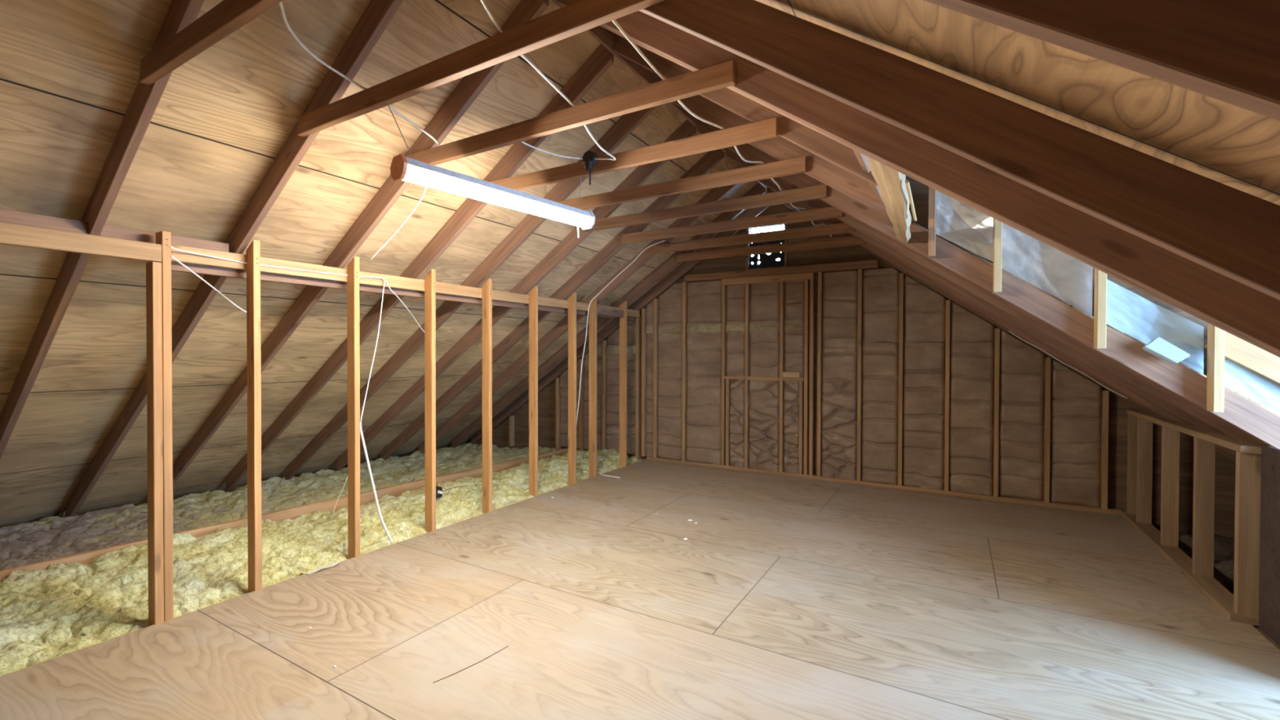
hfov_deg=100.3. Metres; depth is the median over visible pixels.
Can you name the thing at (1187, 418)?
rafter
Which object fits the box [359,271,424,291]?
wall plate
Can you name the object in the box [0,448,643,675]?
insulation
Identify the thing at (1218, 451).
rafter
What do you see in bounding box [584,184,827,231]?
tie
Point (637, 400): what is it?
stud
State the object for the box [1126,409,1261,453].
wall plate
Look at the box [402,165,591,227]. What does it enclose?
diffuser
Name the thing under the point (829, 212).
tie
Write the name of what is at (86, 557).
board
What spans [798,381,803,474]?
stud
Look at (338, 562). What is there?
paper scrap
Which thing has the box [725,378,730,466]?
stud
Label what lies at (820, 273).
stud
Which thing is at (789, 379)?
rail
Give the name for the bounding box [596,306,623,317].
blocking
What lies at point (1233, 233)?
rafter
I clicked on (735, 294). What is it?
wall panel
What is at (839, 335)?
wall panel
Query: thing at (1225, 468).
wall
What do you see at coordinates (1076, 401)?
wall panel
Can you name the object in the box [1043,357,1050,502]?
stud
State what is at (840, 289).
wall panel
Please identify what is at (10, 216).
wall plate
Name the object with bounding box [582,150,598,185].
holder
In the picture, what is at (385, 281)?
power cable
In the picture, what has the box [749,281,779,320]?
wall panel
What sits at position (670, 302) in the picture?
wall panel
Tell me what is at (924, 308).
wall panel
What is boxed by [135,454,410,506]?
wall
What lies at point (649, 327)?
wall panel
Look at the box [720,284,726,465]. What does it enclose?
stud
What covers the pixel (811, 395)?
stud
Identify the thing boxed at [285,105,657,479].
rafter
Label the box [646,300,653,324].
wall panel
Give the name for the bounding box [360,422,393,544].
power cable
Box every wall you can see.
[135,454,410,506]
[466,204,1235,537]
[905,176,1207,375]
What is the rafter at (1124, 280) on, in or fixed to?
attached to the ceiling at (1237, 148)
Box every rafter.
[0,0,204,458]
[65,0,404,517]
[172,0,548,485]
[225,44,613,492]
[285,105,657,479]
[336,119,696,471]
[380,148,724,460]
[418,165,742,453]
[451,182,765,448]
[471,192,769,444]
[552,0,1279,357]
[613,33,877,186]
[640,0,1279,300]
[661,78,888,217]
[697,118,1279,448]
[725,147,1266,445]
[756,178,1226,435]
[766,186,1235,458]
[783,203,1235,462]
[923,0,1279,120]
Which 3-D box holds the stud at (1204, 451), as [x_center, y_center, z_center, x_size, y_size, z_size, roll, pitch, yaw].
[3.547,0.922,3.360,0.089,0.867,0.039,0,1,31]
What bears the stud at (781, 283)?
on the plate at (1006, 499)
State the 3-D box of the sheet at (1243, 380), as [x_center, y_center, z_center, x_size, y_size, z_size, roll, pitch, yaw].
[3.329,0.196,2.743,0.551,0.609,0.034,0,1,29]
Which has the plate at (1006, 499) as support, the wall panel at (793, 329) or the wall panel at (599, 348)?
the wall panel at (793, 329)
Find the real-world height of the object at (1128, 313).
0.564 m
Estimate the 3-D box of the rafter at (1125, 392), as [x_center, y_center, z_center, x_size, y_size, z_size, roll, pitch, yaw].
[3.518,-0.223,4.751,4.873,3.617,0.039,0,1,31]
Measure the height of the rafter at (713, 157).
3.535 m
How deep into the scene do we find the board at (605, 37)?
3.51 m
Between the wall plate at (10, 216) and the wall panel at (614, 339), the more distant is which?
the wall panel at (614, 339)
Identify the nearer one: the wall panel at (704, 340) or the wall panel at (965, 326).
the wall panel at (965, 326)
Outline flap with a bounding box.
[1142,337,1190,364]
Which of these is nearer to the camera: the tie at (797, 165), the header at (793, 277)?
the tie at (797, 165)
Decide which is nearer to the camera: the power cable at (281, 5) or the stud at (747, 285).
the power cable at (281, 5)
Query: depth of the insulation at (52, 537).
5.13 m
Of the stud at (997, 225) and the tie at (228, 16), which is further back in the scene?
the stud at (997, 225)
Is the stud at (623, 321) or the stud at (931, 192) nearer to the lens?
the stud at (931, 192)
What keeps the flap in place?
attached to the rafter at (1239, 411)
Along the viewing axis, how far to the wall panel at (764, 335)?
6.39 m
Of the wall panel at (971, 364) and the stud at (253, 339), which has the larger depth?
the wall panel at (971, 364)
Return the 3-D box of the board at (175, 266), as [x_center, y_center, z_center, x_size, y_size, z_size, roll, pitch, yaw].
[-1.356,-0.566,5.091,0.031,0.102,5.000,0,1,31]
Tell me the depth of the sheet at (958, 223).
3.44 m
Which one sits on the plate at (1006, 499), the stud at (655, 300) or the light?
the stud at (655, 300)
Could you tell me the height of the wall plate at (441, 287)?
0.094 m
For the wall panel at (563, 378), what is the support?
attached to the wall at (1225, 468)
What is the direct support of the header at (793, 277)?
attached to the wall at (1225, 468)
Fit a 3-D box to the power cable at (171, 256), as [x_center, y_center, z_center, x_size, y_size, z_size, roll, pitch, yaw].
[-2.531,-0.415,3.219,0.014,0.288,0.778,0,1,-6]
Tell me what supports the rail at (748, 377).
attached to the stud at (781, 283)
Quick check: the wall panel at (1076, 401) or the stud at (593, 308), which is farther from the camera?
the stud at (593, 308)
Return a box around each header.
[720,272,814,285]
[853,150,893,226]
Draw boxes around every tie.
[138,0,283,85]
[297,0,666,137]
[406,59,736,165]
[490,117,777,190]
[556,155,806,209]
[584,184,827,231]
[620,206,843,244]
[650,222,855,253]
[675,235,865,262]
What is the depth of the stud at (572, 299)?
5.87 m
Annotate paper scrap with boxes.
[306,560,341,574]
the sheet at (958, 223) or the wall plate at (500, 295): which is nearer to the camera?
the sheet at (958, 223)
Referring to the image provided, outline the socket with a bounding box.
[584,160,593,171]
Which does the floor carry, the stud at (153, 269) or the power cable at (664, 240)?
the stud at (153, 269)
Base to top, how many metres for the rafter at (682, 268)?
3.535 m
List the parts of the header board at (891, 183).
splinter strip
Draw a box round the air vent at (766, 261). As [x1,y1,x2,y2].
[746,223,787,270]
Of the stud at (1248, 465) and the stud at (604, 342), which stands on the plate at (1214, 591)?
the stud at (1248, 465)
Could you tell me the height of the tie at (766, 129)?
0.091 m
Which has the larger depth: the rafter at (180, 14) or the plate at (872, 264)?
the plate at (872, 264)
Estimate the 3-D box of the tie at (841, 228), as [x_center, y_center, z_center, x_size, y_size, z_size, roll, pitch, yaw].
[1.047,-1.229,5.435,2.138,0.090,0.038,0,1,31]
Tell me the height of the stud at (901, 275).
2.243 m
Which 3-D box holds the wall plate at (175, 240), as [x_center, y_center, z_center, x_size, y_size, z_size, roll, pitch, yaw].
[-2.534,-0.666,3.073,0.039,0.052,0.266,0,1,31]
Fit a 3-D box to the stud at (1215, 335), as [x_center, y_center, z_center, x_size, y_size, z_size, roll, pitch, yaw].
[3.027,-0.363,2.803,0.041,1.267,0.090,0,1,31]
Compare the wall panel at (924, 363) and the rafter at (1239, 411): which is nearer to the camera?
the rafter at (1239, 411)
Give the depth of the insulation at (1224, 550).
4.13 m
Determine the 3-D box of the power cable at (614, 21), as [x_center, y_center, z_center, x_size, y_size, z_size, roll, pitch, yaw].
[0.703,-1.230,3.324,0.089,0.085,4.661,0,1,31]
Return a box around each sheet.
[936,190,993,262]
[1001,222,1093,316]
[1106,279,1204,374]
[1224,356,1279,413]
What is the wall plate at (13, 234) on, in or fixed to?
on the stud at (153, 269)
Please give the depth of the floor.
2.78 m
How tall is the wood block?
0.063 m
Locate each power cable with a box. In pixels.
[169,245,385,422]
[170,255,246,312]
[279,1,439,260]
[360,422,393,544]
[385,280,424,332]
[480,0,616,160]
[511,123,582,159]
[576,240,664,423]
[612,19,831,237]
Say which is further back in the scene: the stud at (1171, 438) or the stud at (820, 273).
the stud at (820, 273)
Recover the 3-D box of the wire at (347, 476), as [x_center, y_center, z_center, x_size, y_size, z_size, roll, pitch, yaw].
[-2.328,1.091,4.131,0.144,0.442,0.031,0,1,-29]
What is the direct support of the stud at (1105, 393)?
on the plate at (1006, 499)
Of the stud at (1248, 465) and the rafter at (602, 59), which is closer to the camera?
the stud at (1248, 465)
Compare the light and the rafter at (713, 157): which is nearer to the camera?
the light
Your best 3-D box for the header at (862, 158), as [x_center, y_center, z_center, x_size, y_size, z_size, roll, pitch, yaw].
[1.296,-0.964,2.841,0.108,0.134,1.774,0,1,31]
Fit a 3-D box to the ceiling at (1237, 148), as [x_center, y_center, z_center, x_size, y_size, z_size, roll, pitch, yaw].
[2.003,-0.235,2.021,5.226,3.701,7.320,0,1,31]
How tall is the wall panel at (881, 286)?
0.797 m
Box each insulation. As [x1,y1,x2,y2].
[0,441,565,570]
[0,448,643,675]
[1155,526,1258,627]
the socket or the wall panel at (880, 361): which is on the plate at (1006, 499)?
the wall panel at (880, 361)
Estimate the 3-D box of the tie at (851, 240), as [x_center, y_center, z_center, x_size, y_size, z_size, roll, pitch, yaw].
[1.362,-1.233,5.969,2.138,0.090,0.038,0,1,31]
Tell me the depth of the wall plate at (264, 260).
3.49 m
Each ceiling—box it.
[0,0,767,528]
[725,0,1279,416]
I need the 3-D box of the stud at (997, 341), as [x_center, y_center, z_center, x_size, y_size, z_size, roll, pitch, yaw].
[3.502,0.514,5.247,0.038,1.644,0.090,0,1,31]
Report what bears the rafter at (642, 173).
attached to the ceiling at (69, 69)
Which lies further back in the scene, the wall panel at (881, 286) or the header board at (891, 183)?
the wall panel at (881, 286)
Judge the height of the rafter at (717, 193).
3.535 m
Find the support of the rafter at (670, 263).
attached to the ceiling at (69, 69)
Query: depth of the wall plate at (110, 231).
2.79 m
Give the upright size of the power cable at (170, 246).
1.090 m
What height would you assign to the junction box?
0.095 m
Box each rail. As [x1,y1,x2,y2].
[724,376,744,379]
[747,376,779,380]
[782,377,804,381]
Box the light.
[386,102,595,237]
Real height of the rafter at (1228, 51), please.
3.617 m
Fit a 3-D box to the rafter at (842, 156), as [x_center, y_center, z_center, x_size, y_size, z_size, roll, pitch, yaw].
[0.496,-1.451,2.923,1.508,1.238,0.039,0,1,31]
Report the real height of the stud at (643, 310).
2.006 m
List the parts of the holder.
pull cord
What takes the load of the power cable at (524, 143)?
attached to the holder
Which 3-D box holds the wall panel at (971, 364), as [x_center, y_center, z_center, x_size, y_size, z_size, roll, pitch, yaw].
[3.315,0.577,5.344,0.383,1.510,0.081,0,1,31]
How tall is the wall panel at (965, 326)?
0.420 m
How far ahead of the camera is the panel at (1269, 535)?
2.71 m
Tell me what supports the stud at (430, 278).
on the floor
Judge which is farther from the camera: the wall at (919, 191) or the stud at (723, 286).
the stud at (723, 286)
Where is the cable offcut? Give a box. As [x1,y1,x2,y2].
[600,473,620,478]
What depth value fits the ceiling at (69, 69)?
3.34 m
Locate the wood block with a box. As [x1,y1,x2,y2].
[782,372,799,377]
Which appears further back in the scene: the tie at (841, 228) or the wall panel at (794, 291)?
the wall panel at (794, 291)
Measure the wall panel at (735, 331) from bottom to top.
1.790 m
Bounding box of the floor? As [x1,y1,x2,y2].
[0,458,1279,719]
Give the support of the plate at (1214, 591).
on the floor
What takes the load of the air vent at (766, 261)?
in the wall at (1225, 468)
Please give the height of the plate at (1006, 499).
0.039 m
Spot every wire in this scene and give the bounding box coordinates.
[328,475,347,531]
[1008,330,1127,398]
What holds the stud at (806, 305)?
on the plate at (1006, 499)
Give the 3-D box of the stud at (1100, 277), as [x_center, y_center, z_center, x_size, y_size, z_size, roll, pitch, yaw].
[2.623,-0.573,3.040,0.040,1.014,0.090,0,1,31]
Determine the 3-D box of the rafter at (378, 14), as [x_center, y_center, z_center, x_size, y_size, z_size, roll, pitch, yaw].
[-3.018,-0.265,3.567,5.133,3.535,0.039,0,1,31]
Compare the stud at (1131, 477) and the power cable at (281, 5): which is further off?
the stud at (1131, 477)
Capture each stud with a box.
[146,262,164,626]
[155,231,173,622]
[246,240,262,592]
[346,256,359,559]
[424,269,435,533]
[482,278,492,513]
[508,415,514,446]
[528,286,537,496]
[555,377,560,450]
[568,292,576,484]
[578,359,584,450]
[588,296,596,478]
[602,340,607,448]
[619,301,626,466]
[635,313,641,461]
[641,308,646,456]
[653,298,658,457]
[681,281,687,461]
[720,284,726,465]
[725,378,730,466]
[744,283,750,468]
[778,280,784,471]
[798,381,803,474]
[803,279,809,475]
[808,279,814,475]
[817,271,822,476]
[856,268,862,480]
[897,273,903,485]
[928,186,936,257]
[944,299,950,491]
[992,217,1002,293]
[993,328,999,497]
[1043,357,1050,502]
[1093,267,1106,348]
[1100,390,1109,509]
[1126,413,1137,514]
[1136,417,1152,524]
[1160,426,1180,546]
[1191,436,1215,577]
[1206,322,1225,412]
[1233,451,1261,617]
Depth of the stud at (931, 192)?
3.43 m
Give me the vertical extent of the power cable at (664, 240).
2.006 m
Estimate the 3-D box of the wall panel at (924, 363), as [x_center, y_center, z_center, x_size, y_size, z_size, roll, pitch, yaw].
[2.950,0.574,5.558,0.389,1.510,0.077,0,1,31]
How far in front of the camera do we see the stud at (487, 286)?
4.80 m
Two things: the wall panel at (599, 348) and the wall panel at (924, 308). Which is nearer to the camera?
the wall panel at (924, 308)
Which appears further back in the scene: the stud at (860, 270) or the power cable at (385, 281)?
the stud at (860, 270)
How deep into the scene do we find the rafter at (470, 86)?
3.59 m
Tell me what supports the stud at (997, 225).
attached to the rafter at (1239, 411)
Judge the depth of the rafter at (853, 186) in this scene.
3.33 m
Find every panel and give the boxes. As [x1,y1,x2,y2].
[559,360,578,448]
[582,342,602,449]
[605,345,635,454]
[607,316,635,345]
[645,324,653,457]
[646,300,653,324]
[657,283,682,323]
[657,323,682,459]
[686,280,721,322]
[686,321,721,464]
[725,320,745,467]
[726,284,745,321]
[748,320,779,471]
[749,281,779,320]
[783,319,804,474]
[784,280,804,319]
[821,317,857,479]
[822,270,857,318]
[861,342,898,484]
[862,267,900,342]
[902,342,945,489]
[903,274,946,342]
[948,342,994,495]
[950,301,995,342]
[998,329,1044,500]
[1049,358,1102,506]
[1258,444,1279,646]
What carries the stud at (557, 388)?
attached to the wall at (1225, 468)
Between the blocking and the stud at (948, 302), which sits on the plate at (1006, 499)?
the stud at (948, 302)
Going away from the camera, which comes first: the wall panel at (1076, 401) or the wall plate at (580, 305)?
the wall panel at (1076, 401)
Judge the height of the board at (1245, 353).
0.890 m
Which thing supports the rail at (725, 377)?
attached to the stud at (723, 286)
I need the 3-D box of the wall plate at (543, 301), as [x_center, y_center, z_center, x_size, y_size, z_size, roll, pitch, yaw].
[-0.935,-0.608,5.684,0.039,0.093,0.482,0,1,31]
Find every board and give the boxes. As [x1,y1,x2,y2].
[0,448,568,582]
[171,261,634,320]
[558,5,766,188]
[866,155,916,242]
[1204,331,1279,384]
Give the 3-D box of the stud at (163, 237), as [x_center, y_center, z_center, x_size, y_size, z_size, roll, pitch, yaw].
[-2.539,0.378,2.852,0.092,2.112,0.039,0,1,31]
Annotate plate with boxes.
[0,208,88,234]
[0,222,161,262]
[99,224,155,243]
[171,235,228,252]
[171,244,246,270]
[260,257,346,282]
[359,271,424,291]
[435,281,482,298]
[492,289,528,304]
[537,296,568,308]
[576,302,589,311]
[646,456,1121,515]
[684,259,878,281]
[1120,511,1258,626]
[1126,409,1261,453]
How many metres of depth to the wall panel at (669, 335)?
7.05 m
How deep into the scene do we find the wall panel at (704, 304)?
6.80 m
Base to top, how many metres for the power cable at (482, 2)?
0.092 m
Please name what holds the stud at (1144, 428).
on the plate at (1214, 591)
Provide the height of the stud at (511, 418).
0.489 m
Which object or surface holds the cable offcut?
on the floor
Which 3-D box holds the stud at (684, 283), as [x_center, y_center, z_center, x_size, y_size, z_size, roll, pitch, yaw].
[0.586,0.150,6.964,0.039,2.322,0.091,0,1,31]
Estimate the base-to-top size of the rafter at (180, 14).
3.535 m
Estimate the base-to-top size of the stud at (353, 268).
2.145 m
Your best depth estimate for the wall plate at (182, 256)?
3.05 m
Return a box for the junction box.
[435,485,467,498]
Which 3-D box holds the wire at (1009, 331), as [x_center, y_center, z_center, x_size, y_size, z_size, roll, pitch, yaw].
[3.712,0.027,4.659,0.824,0.586,0.008,0,1,31]
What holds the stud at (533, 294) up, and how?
on the floor
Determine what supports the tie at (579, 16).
attached to the rafter at (378, 14)
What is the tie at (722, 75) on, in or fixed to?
attached to the rafter at (470, 86)
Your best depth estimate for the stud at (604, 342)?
7.57 m
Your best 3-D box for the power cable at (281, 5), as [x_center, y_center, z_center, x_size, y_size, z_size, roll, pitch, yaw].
[-1.324,-0.984,2.665,0.527,0.585,2.443,0,1,-16]
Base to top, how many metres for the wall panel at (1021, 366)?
1.636 m
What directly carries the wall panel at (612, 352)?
attached to the wall at (1225, 468)
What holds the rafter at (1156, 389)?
attached to the ceiling at (1237, 148)
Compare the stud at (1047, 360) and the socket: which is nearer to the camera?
the socket

